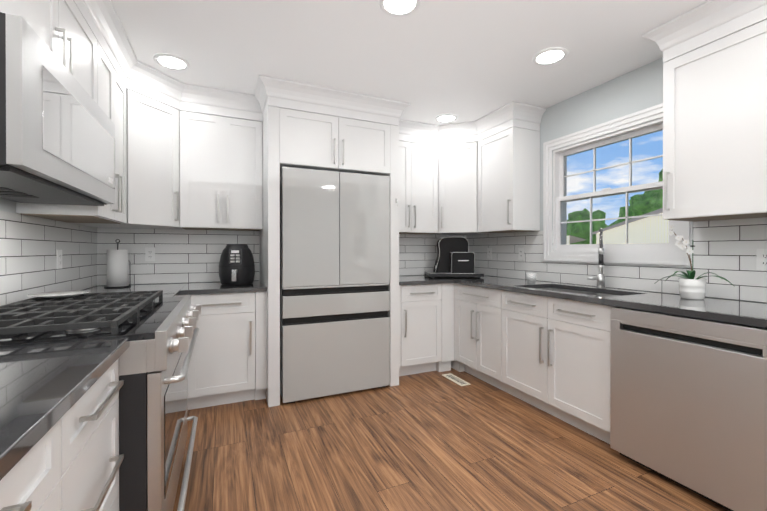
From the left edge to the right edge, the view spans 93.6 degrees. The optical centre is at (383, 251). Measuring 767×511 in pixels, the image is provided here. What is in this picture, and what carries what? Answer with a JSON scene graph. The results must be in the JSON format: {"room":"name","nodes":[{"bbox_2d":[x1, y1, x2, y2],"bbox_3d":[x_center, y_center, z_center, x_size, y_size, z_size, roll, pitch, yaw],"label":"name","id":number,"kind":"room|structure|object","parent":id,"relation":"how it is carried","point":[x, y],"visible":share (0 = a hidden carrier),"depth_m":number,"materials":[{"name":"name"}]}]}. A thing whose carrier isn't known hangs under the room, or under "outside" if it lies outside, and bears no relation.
{"room":"kitchen","nodes":[
{"label":"kitchen","id":0,"kind":"room"},
{"bbox_2d":[0,198,96,305],"bbox_3d":[-1.092,-0.044,0.011,0.156,2.480,6.200,0,0,-24],"label":"wall","id":1,"kind":"structure","parent":0,"point":[30,246],"depth_m":1.98,"materials":[{"name":"white tile"}]},
{"bbox_2d":[0,0,96,102],"bbox_3d":[-1.425,-0.887,1.375,0.356,0.426,0.970,0,0,-24],"label":"upper cabinet","id":2,"kind":"object","parent":1,"relation":"attached to","point":[62,30],"visible":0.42,"depth_m":1.47,"materials":[{"name":"white paint"}]},
{"bbox_2d":[0,12,114,205],"bbox_3d":[-1.404,-0.450,1.385,0.400,0.440,0.968,0,0,-24],"label":"over-the-range microwave","id":3,"kind":"object","parent":2,"relation":"attached to","point":[57,135],"visible":1,"depth_m":1.21,"materials":[{"name":"silver plastic"}]},
{"bbox_2d":[57,250,61,268],"bbox_3d":[-1.978,0.046,2.200,0.007,0.116,0.070,0,0,-24],"label":"outlet","id":4,"kind":"object","parent":1,"relation":"attached to","point":[59,259],"visible":1,"depth_m":2.19,"materials":[{"name":"white plastic"}]},
{"bbox_2d":[16,41,126,223],"bbox_3d":[-1.748,-0.644,2.103,0.356,0.918,0.615,0,0,-24],"label":"upper cabinet","id":5,"kind":"object","parent":1,"relation":"attached to","point":[111,95],"visible":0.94,"depth_m":2.11,"materials":[{"name":"white paint"}]},
{"bbox_2d":[75,89,181,228],"bbox_3d":[-1.883,-0.649,2.714,0.608,0.914,0.607,0,0,-24],"label":"upper cabinet","id":6,"kind":"object","parent":1,"relation":"attached to","point":[153,157],"visible":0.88,"depth_m":2.62,"materials":[{"name":"white paint"}]},
{"bbox_2d":[27,290,90,297],"bbox_3d":[-1.611,0.214,1.796,0.236,0.018,0.236,0,0,-24],"label":"tray","id":7,"kind":"object","parent":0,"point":[71,293],"depth_m":1.82,"materials":[{"name":"white ceramic"}]},
{"bbox_2d":[96,122,465,285],"bbox_3d":[-0.673,-0.060,3.671,3.900,2.480,0.156,0,0,-24],"label":"wall","id":8,"kind":"structure","parent":0,"point":[186,256],"depth_m":3.13,"materials":[{"name":"white tile"}]},
{"bbox_2d":[145,247,154,260],"bbox_3d":[-1.951,0.023,3.012,0.070,0.116,0.007,0,0,-24],"label":"electrical outlet","id":9,"kind":"object","parent":8,"relation":"attached to","point":[149,253],"visible":1,"depth_m":3.01,"materials":[{"name":"white plastic"}]},
{"bbox_2d":[180,111,262,230],"bbox_3d":[-1.372,-0.649,3.079,0.620,0.918,0.356,0,0,-24],"label":"upper cabinet","id":10,"kind":"object","parent":8,"relation":"attached to","point":[221,173],"visible":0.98,"depth_m":2.94,"materials":[{"name":"white paint"}]},
{"bbox_2d":[399,141,437,233],"bbox_3d":[0.222,-0.652,3.790,0.640,0.918,0.356,0,0,-24],"label":"upper cabinet","id":11,"kind":"object","parent":8,"relation":"attached to","point":[418,188],"visible":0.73,"depth_m":3.70,"materials":[{"name":"white paint"}]},
{"bbox_2d":[111,0,708,124],"bbox_3d":[0.618,-1.347,0.767,3.900,0.120,6.500,0,0,-24],"label":"ceiling","id":12,"kind":"structure","parent":0,"point":[429,61],"depth_m":2.26,"materials":[{"name":"white paint"}]},
{"bbox_2d":[153,53,189,70],"bbox_3d":[-1.442,-1.289,2.455,0.216,0.010,0.216,0,0,-24],"label":"recessed light","id":13,"kind":"object","parent":12,"relation":"in","point":[171,62],"visible":1,"depth_m":2.44,"materials":[{"name":"white plastic"}]},
{"bbox_2d":[379,0,420,16],"bbox_3d":[0.085,-1.286,1.866,0.216,0.010,0.216,0,0,-24],"label":"recessed light","id":14,"kind":"object","parent":12,"relation":"in","point":[398,8],"visible":0.98,"depth_m":1.89,"materials":[{"name":"white plastic"}]},
{"bbox_2d":[435,114,457,122],"bbox_3d":[0.611,-1.294,3.502,0.216,0.010,0.216,0,0,-24],"label":"recessed light","id":15,"kind":"object","parent":12,"relation":"in","point":[445,118],"visible":0.98,"depth_m":3.50,"materials":[{"name":"white plastic"}]},
{"bbox_2d":[532,47,567,65],"bbox_3d":[1.102,-1.289,2.385,0.216,0.010,0.216,0,0,-24],"label":"recessed light","id":16,"kind":"object","parent":12,"relation":"in","point":[550,56],"visible":1,"depth_m":2.38,"materials":[{"name":"white plastic"}]},
{"bbox_2d":[173,368,728,510],"bbox_3d":[0.618,1.253,0.779,3.900,0.120,6.500,0,0,-24],"label":"floor","id":17,"kind":"structure","parent":0,"point":[432,441],"depth_m":2.06,"materials":[{"name":"brown wood"}]},
{"bbox_2d":[0,418,60,510],"bbox_3d":[-0.783,0.757,0.294,0.641,0.876,0.758,0,0,-24],"label":"base cabinet","id":18,"kind":"object","parent":17,"relation":"on","point":[30,480],"visible":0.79,"depth_m":0.67,"materials":[{"name":"white paint"}]},
{"bbox_2d":[60,358,123,510],"bbox_3d":[-1.031,0.754,0.851,0.641,0.876,0.458,0,0,-24],"label":"base cabinet","id":19,"kind":"object","parent":17,"relation":"on","point":[91,459],"visible":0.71,"depth_m":0.95,"materials":[{"name":"white paint"}]},
{"bbox_2d":[0,290,200,510],"bbox_3d":[-1.257,0.698,1.572,0.783,0.982,1.040,0,0,-24],"label":"gas range","id":20,"kind":"object","parent":17,"relation":"on","point":[155,359],"visible":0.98,"depth_m":1.25,"materials":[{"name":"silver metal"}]},
{"bbox_2d":[187,292,254,409],"bbox_3d":[-1.321,0.745,2.953,0.470,0.876,0.641,0,0,-24],"label":"base cabinet","id":21,"kind":"object","parent":17,"relation":"on","point":[221,369],"visible":0.79,"depth_m":2.71,"materials":[{"name":"white paint"}]},
{"bbox_2d":[255,106,400,406],"bbox_3d":[-0.512,0.036,3.260,1.256,2.290,0.731,0,0,-24],"label":"surround","id":22,"kind":"object","parent":17,"relation":"on","point":[299,139],"visible":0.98,"depth_m":2.89,"materials":[{"name":"white paint"}]},
{"bbox_2d":[280,167,389,403],"bbox_3d":[-0.499,0.263,3.256,0.904,1.838,0.697,0,0,-24],"label":"refrigerator","id":23,"kind":"object","parent":17,"relation":"on","point":[334,280],"visible":0.96,"depth_m":2.92,"materials":[{"name":"grey metal"}]},
{"bbox_2d":[399,284,441,375],"bbox_3d":[0.246,0.742,3.651,0.440,0.876,0.641,0,0,-24],"label":"base cabinet","id":24,"kind":"object","parent":17,"relation":"on","point":[421,328],"visible":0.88,"depth_m":3.40,"materials":[{"name":"white paint"}]},
{"bbox_2d":[436,283,464,371],"bbox_3d":[0.787,0.741,3.896,0.745,0.876,0.635,0,0,-24],"label":"filler panel","id":25,"kind":"object","parent":17,"relation":"on","point":[449,361],"visible":0.21,"depth_m":3.52,"materials":[{"name":"white paint"}]},
{"bbox_2d":[399,275,454,284],"bbox_3d":[0.265,0.286,3.649,0.600,0.034,0.657,0,0,-24],"label":"countertop","id":26,"kind":"structure","parent":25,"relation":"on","point":[417,279],"depth_m":3.47,"materials":[{"name":"stone"}]},
{"bbox_2d":[442,373,470,385],"bbox_3d":[0.666,1.178,3.324,0.100,0.005,0.310,0,0,-24],"label":"floor vent","id":27,"kind":"object","parent":17,"relation":"in","point":[455,379],"visible":1,"depth_m":3.31,"materials":[{"name":"beige metal"}]},
{"bbox_2d":[456,284,510,393],"bbox_3d":[1.093,0.743,3.339,0.641,0.876,0.627,0,0,-24],"label":"base cabinet","id":28,"kind":"object","parent":17,"relation":"on","point":[478,331],"visible":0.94,"depth_m":3.18,"materials":[{"name":"white paint"}]},
{"bbox_2d":[501,288,619,443],"bbox_3d":[1.407,0.747,2.634,0.641,0.876,0.912,0,0,-24],"label":"base cabinet","id":29,"kind":"object","parent":17,"relation":"on","point":[555,357],"visible":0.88,"depth_m":2.44,"materials":[{"name":"white paint"}]},
{"bbox_2d":[447,276,766,327],"bbox_3d":[1.562,0.293,2.289,0.637,0.034,4.197,0,0,-24],"label":"countertop","id":30,"kind":"structure","parent":29,"relation":"on","point":[739,312],"depth_m":2.06,"materials":[{"name":"stone"}]},
{"bbox_2d":[425,237,483,277],"bbox_3d":[0.742,0.056,3.847,0.560,0.424,0.370,0,0,0],"label":"appliances","id":31,"kind":"object","parent":30,"relation":"on","point":[455,257],"visible":0.98,"depth_m":3.79,"materials":[{"name":"black plastic"}]},
{"bbox_2d":[526,273,536,282],"bbox_3d":[1.302,0.229,3.171,0.090,0.085,0.090,0,0,-24],"label":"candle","id":32,"kind":"object","parent":30,"relation":"on","point":[531,277],"visible":1,"depth_m":3.14,"materials":[{"name":"white wax"}]},
{"bbox_2d":[538,288,618,296],"bbox_3d":[1.385,0.414,2.628,0.436,0.210,0.766,0,0,-24],"label":"sink basin","id":33,"kind":"object","parent":30,"relation":"in","point":[582,292],"visible":0.02,"depth_m":2.82,"materials":[{"name":"silver metal"}]},
{"bbox_2d":[587,228,604,287],"bbox_3d":[1.611,0.048,2.710,0.118,0.451,0.148,0,0,-24],"label":"faucet","id":34,"kind":"object","parent":30,"relation":"on","point":[600,278],"visible":1,"depth_m":2.69,"materials":[{"name":"silver metal"}]},
{"bbox_2d":[654,225,734,299],"bbox_3d":[1.792,0.057,2.087,0.197,0.438,0.376,0,0,-24],"label":"orchid","id":35,"kind":"object","parent":30,"relation":"on","point":[691,287],"visible":1,"depth_m":2.10,"materials":[{"name":"white ceramic"}]},
{"bbox_2d":[610,306,766,510],"bbox_3d":[1.730,0.750,1.891,0.602,0.876,0.700,0,0,-24],"label":"dishwasher","id":36,"kind":"object","parent":17,"relation":"on","point":[688,403],"visible":0.96,"depth_m":1.72,"materials":[{"name":"silver metal"}]},
{"bbox_3d":[-1.834,0.746,2.694,0.675,0.876,0.695,0,0,-24],"label":"base cabinet","id":37,"kind":"object","parent":17,"relation":"on","visible":0},
{"bbox_2d":[85,281,266,297],"bbox_3d":[-1.502,0.291,2.627,1.229,0.034,1.085,0,0,-24],"label":"countertop","id":38,"kind":"structure","parent":37,"relation":"on","point":[174,290],"depth_m":2.70,"materials":[{"name":"stone"}]},
{"bbox_2d":[104,239,130,287],"bbox_3d":[-2.063,0.088,2.798,0.171,0.370,0.170,0,0,-24],"label":"paper towel holder","id":39,"kind":"object","parent":38,"relation":"on","point":[118,261],"visible":1,"depth_m":2.74,"materials":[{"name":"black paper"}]},
{"bbox_2d":[219,244,254,284],"bbox_3d":[-1.222,0.104,3.011,0.287,0.336,0.362,0,0,-24],"label":"air fryer","id":40,"kind":"object","parent":38,"relation":"on","point":[236,265],"visible":1,"depth_m":2.93,"materials":[{"name":"black plastic"}]},
{"bbox_3d":[-0.455,0.760,-0.442,0.641,0.876,0.848,0,0,-24],"label":"base cabinet","id":41,"kind":"object","parent":17,"relation":"on","visible":0},
{"bbox_2d":[0,337,129,480],"bbox_3d":[-0.706,0.302,0.113,0.637,0.034,2.068,0,0,-24],"label":"countertop","id":42,"kind":"structure","parent":41,"relation":"on","point":[44,388],"depth_m":0.78,"materials":[{"name":"stone"}]},
{"bbox_2d":[466,57,766,302],"bbox_3d":[2.328,-0.051,1.536,0.156,2.480,6.200,0,0,-24],"label":"wall","id":43,"kind":"structure","parent":0,"point":[726,249],"depth_m":2.61,"materials":[{"name":"white tile"}]},
{"bbox_2d":[73,0,766,145],"bbox_3d":[0.432,-1.197,1.557,3.289,0.185,3.993,0,0,-24],"label":"crown molding","id":44,"kind":"structure","parent":43,"relation":"attached to","point":[101,18],"depth_m":2.78,"materials":[{"name":"white paint"}]},
{"bbox_2d":[435,142,491,234],"bbox_3d":[0.844,-0.654,3.930,0.608,0.914,0.607,0,0,-24],"label":"upper cabinet","id":45,"kind":"object","parent":43,"relation":"attached to","point":[457,189],"visible":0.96,"depth_m":3.72,"materials":[{"name":"white paint"}]},
{"bbox_2d":[487,248,491,258],"bbox_3d":[1.162,0.018,3.950,0.007,0.116,0.070,0,0,-24],"label":"electrical outlet","id":46,"kind":"object","parent":43,"relation":"attached to","point":[489,253],"visible":1,"depth_m":3.95,"materials":[{"name":"white plastic"}]},
{"bbox_2d":[478,127,539,232],"bbox_3d":[1.183,-0.650,3.479,0.356,0.918,0.488,0,0,-24],"label":"upper cabinet","id":47,"kind":"object","parent":43,"relation":"attached to","point":[509,180],"visible":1,"depth_m":3.31,"materials":[{"name":"white paint"}]},
{"bbox_2d":[518,248,523,259],"bbox_3d":[1.349,0.020,3.530,0.007,0.116,0.070,0,0,-24],"label":"electrical outlet","id":48,"kind":"object","parent":43,"relation":"attached to","point":[520,253],"visible":1,"depth_m":3.53,"materials":[{"name":"white plastic"}]},
{"bbox_2d":[543,103,692,266],"bbox_3d":[1.756,-0.446,2.790,0.174,1.080,1.140,0,0,-24],"label":"window","id":49,"kind":"structure","parent":43,"relation":"in","point":[561,198],"depth_m":2.80,"materials":[{"name":"white paint"}]},
{"bbox_2d":[663,19,766,221],"bbox_3d":[1.875,-0.644,1.928,0.356,0.918,0.530,0,0,-24],"label":"upper cabinet","id":50,"kind":"object","parent":43,"relation":"attached to","point":[715,130],"visible":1,"depth_m":1.88,"materials":[{"name":"white paint"}]},
{"bbox_2d":[756,249,766,269],"bbox_3d":[2.058,0.042,1.941,0.007,0.116,0.070,0,0,-24],"label":"electrical outlet","id":51,"kind":"object","parent":43,"relation":"attached to","point":[761,260],"visible":1,"depth_m":1.95,"materials":[{"name":"white plastic"}]},
{"label":"outside","id":52,"kind":"structure","parent":0,"visible":0},
{"bbox_3d":[27.343,1.825,27.038,66.200,0.300,100.000,0,0,-24],"label":"ground","id":53,"kind":"structure","parent":52,"visible":0},
{"bbox_2d":[567,235,585,243],"bbox_3d":[9.874,0.446,22.256,4.028,2.500,9.593,0,0,34],"label":"roof","id":54,"kind":"structure","parent":53,"relation":"on","point":[572,238],"depth_m":20.83,"materials":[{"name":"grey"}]},
{"bbox_2d":[567,169,662,243],"bbox_3d":[22.275,-2.015,28.472,17.133,7.366,13.916,0,0,-24],"label":"trees","id":55,"kind":"object","parent":53,"relation":"on","point":[640,206],"depth_m":29.69,"materials":[{"name":"green plant"}]},
{"bbox_2d":[592,208,668,243],"bbox_3d":[11.181,-0.129,11.218,6.250,3.750,11.942,0,0,20],"label":"building","id":56,"kind":"structure","parent":53,"relation":"on","point":[644,225],"depth_m":11.49,"materials":[{"name":"grey"}]}
]}

